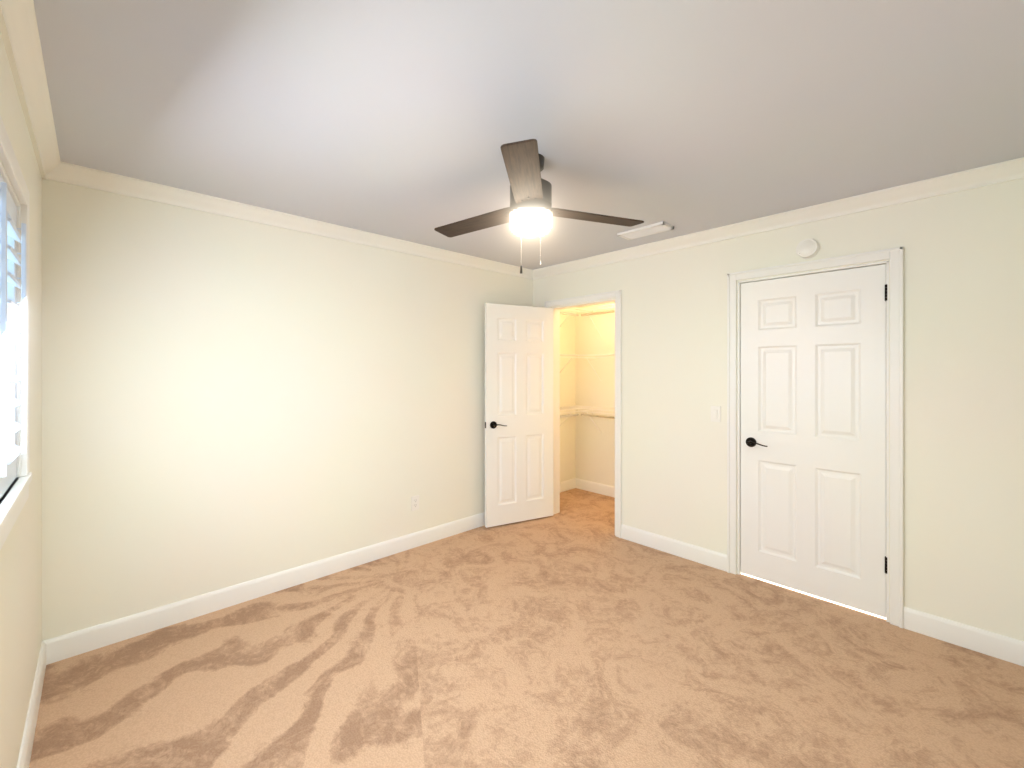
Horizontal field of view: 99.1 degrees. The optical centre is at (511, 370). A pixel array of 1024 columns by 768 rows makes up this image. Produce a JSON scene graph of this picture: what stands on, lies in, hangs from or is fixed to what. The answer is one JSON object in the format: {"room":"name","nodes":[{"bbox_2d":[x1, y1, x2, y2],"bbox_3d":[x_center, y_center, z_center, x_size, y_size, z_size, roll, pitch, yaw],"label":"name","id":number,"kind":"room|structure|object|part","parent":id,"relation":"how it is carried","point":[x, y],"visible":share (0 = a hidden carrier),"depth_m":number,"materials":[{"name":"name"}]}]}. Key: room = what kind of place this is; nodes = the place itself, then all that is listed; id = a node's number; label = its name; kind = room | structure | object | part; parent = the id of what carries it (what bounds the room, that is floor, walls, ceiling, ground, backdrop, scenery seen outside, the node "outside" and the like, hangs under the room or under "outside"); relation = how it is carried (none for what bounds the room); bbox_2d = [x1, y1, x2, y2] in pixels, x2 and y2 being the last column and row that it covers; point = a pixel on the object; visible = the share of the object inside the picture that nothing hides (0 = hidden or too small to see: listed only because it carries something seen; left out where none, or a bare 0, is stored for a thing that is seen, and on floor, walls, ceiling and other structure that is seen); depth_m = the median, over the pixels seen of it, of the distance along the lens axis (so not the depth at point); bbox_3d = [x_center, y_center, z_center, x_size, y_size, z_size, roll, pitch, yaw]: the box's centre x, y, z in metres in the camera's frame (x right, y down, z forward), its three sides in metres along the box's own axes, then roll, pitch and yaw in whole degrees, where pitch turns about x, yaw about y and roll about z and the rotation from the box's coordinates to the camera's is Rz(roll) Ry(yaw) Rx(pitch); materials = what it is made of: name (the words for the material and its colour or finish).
{"room":"empty bedroom","nodes":[
{"label":"empty bedroom","id":0,"kind":"room"},
{"bbox_2d":[0,32,41,767],"bbox_3d":[-1.164,0.207,0.860,0.120,2.440,3.360,0,0,-44],"label":"wall","id":1,"kind":"structure","parent":0,"point":[20,597],"depth_m":1.60,"materials":[{"name":"beige paint"}]},
{"bbox_2d":[0,115,31,549],"bbox_3d":[-1.151,-0.091,0.871,0.134,1.093,1.820,0,0,-44],"label":"window","id":2,"kind":"structure","parent":1,"relation":"in","point":[13,502],"depth_m":1.49,"materials":[{"name":"white wood"}]},
{"bbox_2d":[0,174,25,498],"bbox_3d":[-1.129,-0.097,0.892,0.088,0.924,1.639,0,0,-44],"label":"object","id":3,"kind":"structure","parent":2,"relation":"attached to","point":[10,379],"depth_m":1.36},
{"bbox_2d":[0,0,67,183],"bbox_3d":[-1.096,-0.972,0.924,0.066,0.082,3.180,0,0,-44],"label":"crown molding","id":4,"kind":"structure","parent":1,"relation":"attached to","point":[18,30],"depth_m":1.45,"materials":[{"name":"white wood"}]},
{"bbox_2d":[17,638,52,767],"bbox_3d":[-1.121,1.369,0.914,0.016,0.115,3.300,0,0,-44],"label":"baseboard","id":5,"kind":"structure","parent":1,"relation":"attached to","point":[45,658],"depth_m":1.76,"materials":[{"name":"white wood"}]},
{"bbox_2d":[42,179,532,640],"bbox_3d":[-1.117,0.207,3.307,3.564,2.440,0.120,0,0,-44],"label":"wall","id":6,"kind":"structure","parent":0,"point":[228,401],"depth_m":2.66,"materials":[{"name":"beige paint"}]},
{"bbox_2d":[53,512,484,662],"bbox_3d":[-1.026,1.369,3.299,3.444,0.115,0.016,0,0,-44],"label":"baseboard","id":7,"kind":"structure","parent":6,"relation":"attached to","point":[85,640],"depth_m":2.67,"materials":[{"name":"white wood"}]},
{"bbox_2d":[52,163,531,279],"bbox_3d":[-1.009,-0.972,3.281,3.444,0.082,0.066,0,0,-44],"label":"crown molding","id":8,"kind":"structure","parent":6,"relation":"attached to","point":[78,175],"depth_m":2.73,"materials":[{"name":"white wood"}]},
{"bbox_2d":[411,495,418,510],"bbox_3d":[-0.782,1.073,3.536,0.070,0.114,0.009,0,0,-44],"label":"duplex electrical outlet","id":9,"kind":"object","parent":6,"relation":"attached to","point":[414,502],"visible":1,"depth_m":3.53,"materials":[{"name":"white plastic"}]},
{"bbox_2d":[29,488,1023,767],"bbox_3d":[0.385,1.477,2.528,4.664,0.100,3.880,0,0,-44],"label":"floor","id":10,"kind":"structure","parent":0,"point":[575,632],"depth_m":2.03,"materials":[{"name":"beige carpet"}]},
{"bbox_2d":[33,0,1023,269],"bbox_3d":[0.385,-1.063,2.528,4.664,0.100,3.880,0,0,-44],"label":"ceiling","id":11,"kind":"structure","parent":0,"point":[405,120],"depth_m":1.66,"materials":[{"name":"paint"}]},
{"bbox_2d":[434,139,643,273],"bbox_3d":[0.058,-0.742,2.187,1.090,0.543,1.051,0,0,-44],"label":"fan","id":12,"kind":"object","parent":11,"relation":"hanging from","point":[529,212],"visible":1,"depth_m":2.02,"materials":[{"name":"brown wood"}]},
{"bbox_3d":[-0.174,-0.775,2.297,0.565,0.008,0.128,0,-7,37],"label":"blade","id":13,"kind":"part","parent":12,"relation":"part of","materials":[{"name":"brown wood"}]},
{"bbox_3d":[0.053,-0.775,1.765,0.128,0.008,0.565,-7,-1,6],"label":"blade","id":14,"kind":"part","parent":12,"relation":"part of","materials":[{"name":"brown wood"}]},
{"bbox_3d":[0.089,-0.616,2.102,0.062,0.291,0.092,0,0,-44],"label":"pull chain","id":15,"kind":"part","parent":12,"relation":"part of","materials":[{"name":"silver metal"}]},
{"bbox_3d":[0.090,-0.701,2.095,0.198,0.085,0.198,0,0,-44],"label":"light glass","id":16,"kind":"part","parent":12,"relation":"part of","materials":[{"name":"white glass"}]},
{"bbox_3d":[0.401,-0.775,2.212,0.565,0.008,0.128,0,7,-21],"label":"blade","id":17,"kind":"part","parent":12,"relation":"part of","materials":[{"name":"brown wood"}]},
{"bbox_2d":[617,221,673,239],"bbox_3d":[0.958,-1.004,3.151,0.160,0.018,0.360,0,0,-44],"label":"ceiling vent","id":18,"kind":"object","parent":11,"relation":"in","point":[651,229],"visible":1,"depth_m":3.13,"materials":[{"name":"white metal"}]},
{"bbox_2d":[560,308,575,481],"bbox_3d":[0.413,0.207,5.068,0.840,2.440,0.120,0,0,-44],"label":"wall","id":19,"kind":"structure","parent":0,"point":[568,328],"depth_m":5.22,"materials":[{"name":"beige paint"}]},
{"bbox_2d":[560,478,576,492],"bbox_3d":[0.451,1.369,5.010,0.816,0.115,0.016,0,0,-44],"label":"baseboard","id":20,"kind":"structure","parent":19,"relation":"attached to","point":[570,484],"depth_m":5.21,"materials":[{"name":"white wood"}]},
{"bbox_2d":[560,308,577,425],"bbox_3d":[0.454,0.015,4.812,0.510,1.425,0.296,0,0,-44],"label":"wire closet shelf","id":21,"kind":"object","parent":19,"relation":"attached to","point":[571,311],"depth_m":4.86,"materials":[{"name":"white metal"}]},
{"bbox_2d":[576,302,614,486],"bbox_3d":[1.989,0.207,4.138,0.120,2.440,3.760,0,0,-44],"label":"wall","id":22,"kind":"structure","parent":0,"point":[587,450],"depth_m":5.10,"materials":[{"name":"beige paint"}]},
{"bbox_2d":[577,479,614,497],"bbox_3d":[1.395,1.369,4.663,0.016,0.115,1.820,0,0,-44],"label":"baseboard","id":23,"kind":"structure","parent":22,"relation":"attached to","point":[590,486],"depth_m":5.08,"materials":[{"name":"white wood"}]},
{"bbox_2d":[578,304,614,432],"bbox_3d":[1.278,0.015,4.553,0.326,1.425,1.805,0,0,-44],"label":"wire closet shelf","id":24,"kind":"object","parent":22,"relation":"attached to","point":[578,407],"depth_m":4.83,"materials":[{"name":"white metal"}]},
{"bbox_2d":[533,178,1023,640],"bbox_3d":[1.279,0.207,3.462,0.120,2.440,3.760,0,0,-44],"label":"wall","id":25,"kind":"structure","parent":0,"point":[963,407],"depth_m":2.39,"materials":[{"name":"beige paint"}]},
{"bbox_2d":[485,303,552,527],"bbox_3d":[0.083,0.403,4.111,0.728,2.020,0.152,0,0,-28],"label":"closet door","id":26,"kind":"structure","parent":25,"relation":"in","point":[518,413],"depth_m":4.08,"materials":[{"name":"white wood"}]},
{"bbox_3d":[-0.159,0.493,3.984,0.182,0.066,0.152,0,0,-28],"label":"handle","id":27,"kind":"part","parent":26,"relation":"part of","materials":[{"name":"black metal"}]},
{"bbox_2d":[545,290,621,537],"bbox_3d":[0.684,0.371,4.087,0.172,2.112,0.869,0,0,-44],"label":"trim","id":28,"kind":"structure","parent":25,"relation":"attached to","point":[617,296],"depth_m":3.93,"materials":[{"name":"white wood"}]},
{"bbox_2d":[621,524,726,571],"bbox_3d":[1.233,1.369,3.412,0.016,0.115,0.866,0,0,-44],"label":"baseboard","id":29,"kind":"structure","parent":25,"relation":"attached to","point":[714,559],"depth_m":3.36,"materials":[{"name":"white wood"}]},
{"bbox_2d":[711,406,720,421],"bbox_3d":[1.473,0.315,3.162,0.014,0.114,0.070,0,0,-44],"label":"light switch","id":30,"kind":"object","parent":25,"relation":"attached to","point":[715,413],"visible":1,"depth_m":3.16,"materials":[{"name":"white plastic"}]},
{"bbox_2d":[532,157,1023,279],"bbox_3d":[1.350,-0.972,3.253,0.066,0.082,3.180,0,0,-44],"label":"crown molding","id":31,"kind":"structure","parent":25,"relation":"attached to","point":[1010,170],"depth_m":2.68,"materials":[{"name":"white wood"}]},
{"bbox_2d":[796,239,819,258],"bbox_3d":[1.852,-0.767,2.743,0.042,0.124,0.124,0,0,-44],"label":"smoke detector","id":32,"kind":"object","parent":25,"relation":"attached to","point":[807,248],"visible":1,"depth_m":2.73,"materials":[{"name":"white plastic"}]},
{"bbox_2d":[741,264,886,617],"bbox_3d":[1.862,0.403,2.764,0.094,2.020,0.788,0,0,-44],"label":"entry door","id":33,"kind":"structure","parent":25,"relation":"in","point":[813,434],"depth_m":2.74,"materials":[{"name":"white wood"}]},
{"label":"handle","id":34,"kind":"part","parent":33,"relation":"part of","materials":[{"name":"black metal"}]},
{"bbox_2d":[727,247,902,627],"bbox_3d":[1.893,0.371,2.800,0.148,2.112,0.929,0,0,-44],"label":"trim","id":35,"kind":"structure","parent":25,"relation":"attached to","point":[894,256],"depth_m":2.48,"materials":[{"name":"white wood"}]},
{"bbox_2d":[903,606,1023,666],"bbox_3d":[2.335,1.369,2.254,0.016,0.115,0.473,0,0,-44],"label":"baseboard","id":36,"kind":"structure","parent":25,"relation":"attached to","point":[989,643],"depth_m":2.25,"materials":[{"name":"white wood"}]},
{"bbox_2d":[741,573,885,618],"bbox_3d":[2.054,1.425,2.954,0.498,0.002,0.777,0,0,-44],"label":"floor","id":37,"kind":"structure","parent":0,"point":[815,596],"depth_m":2.74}
]}

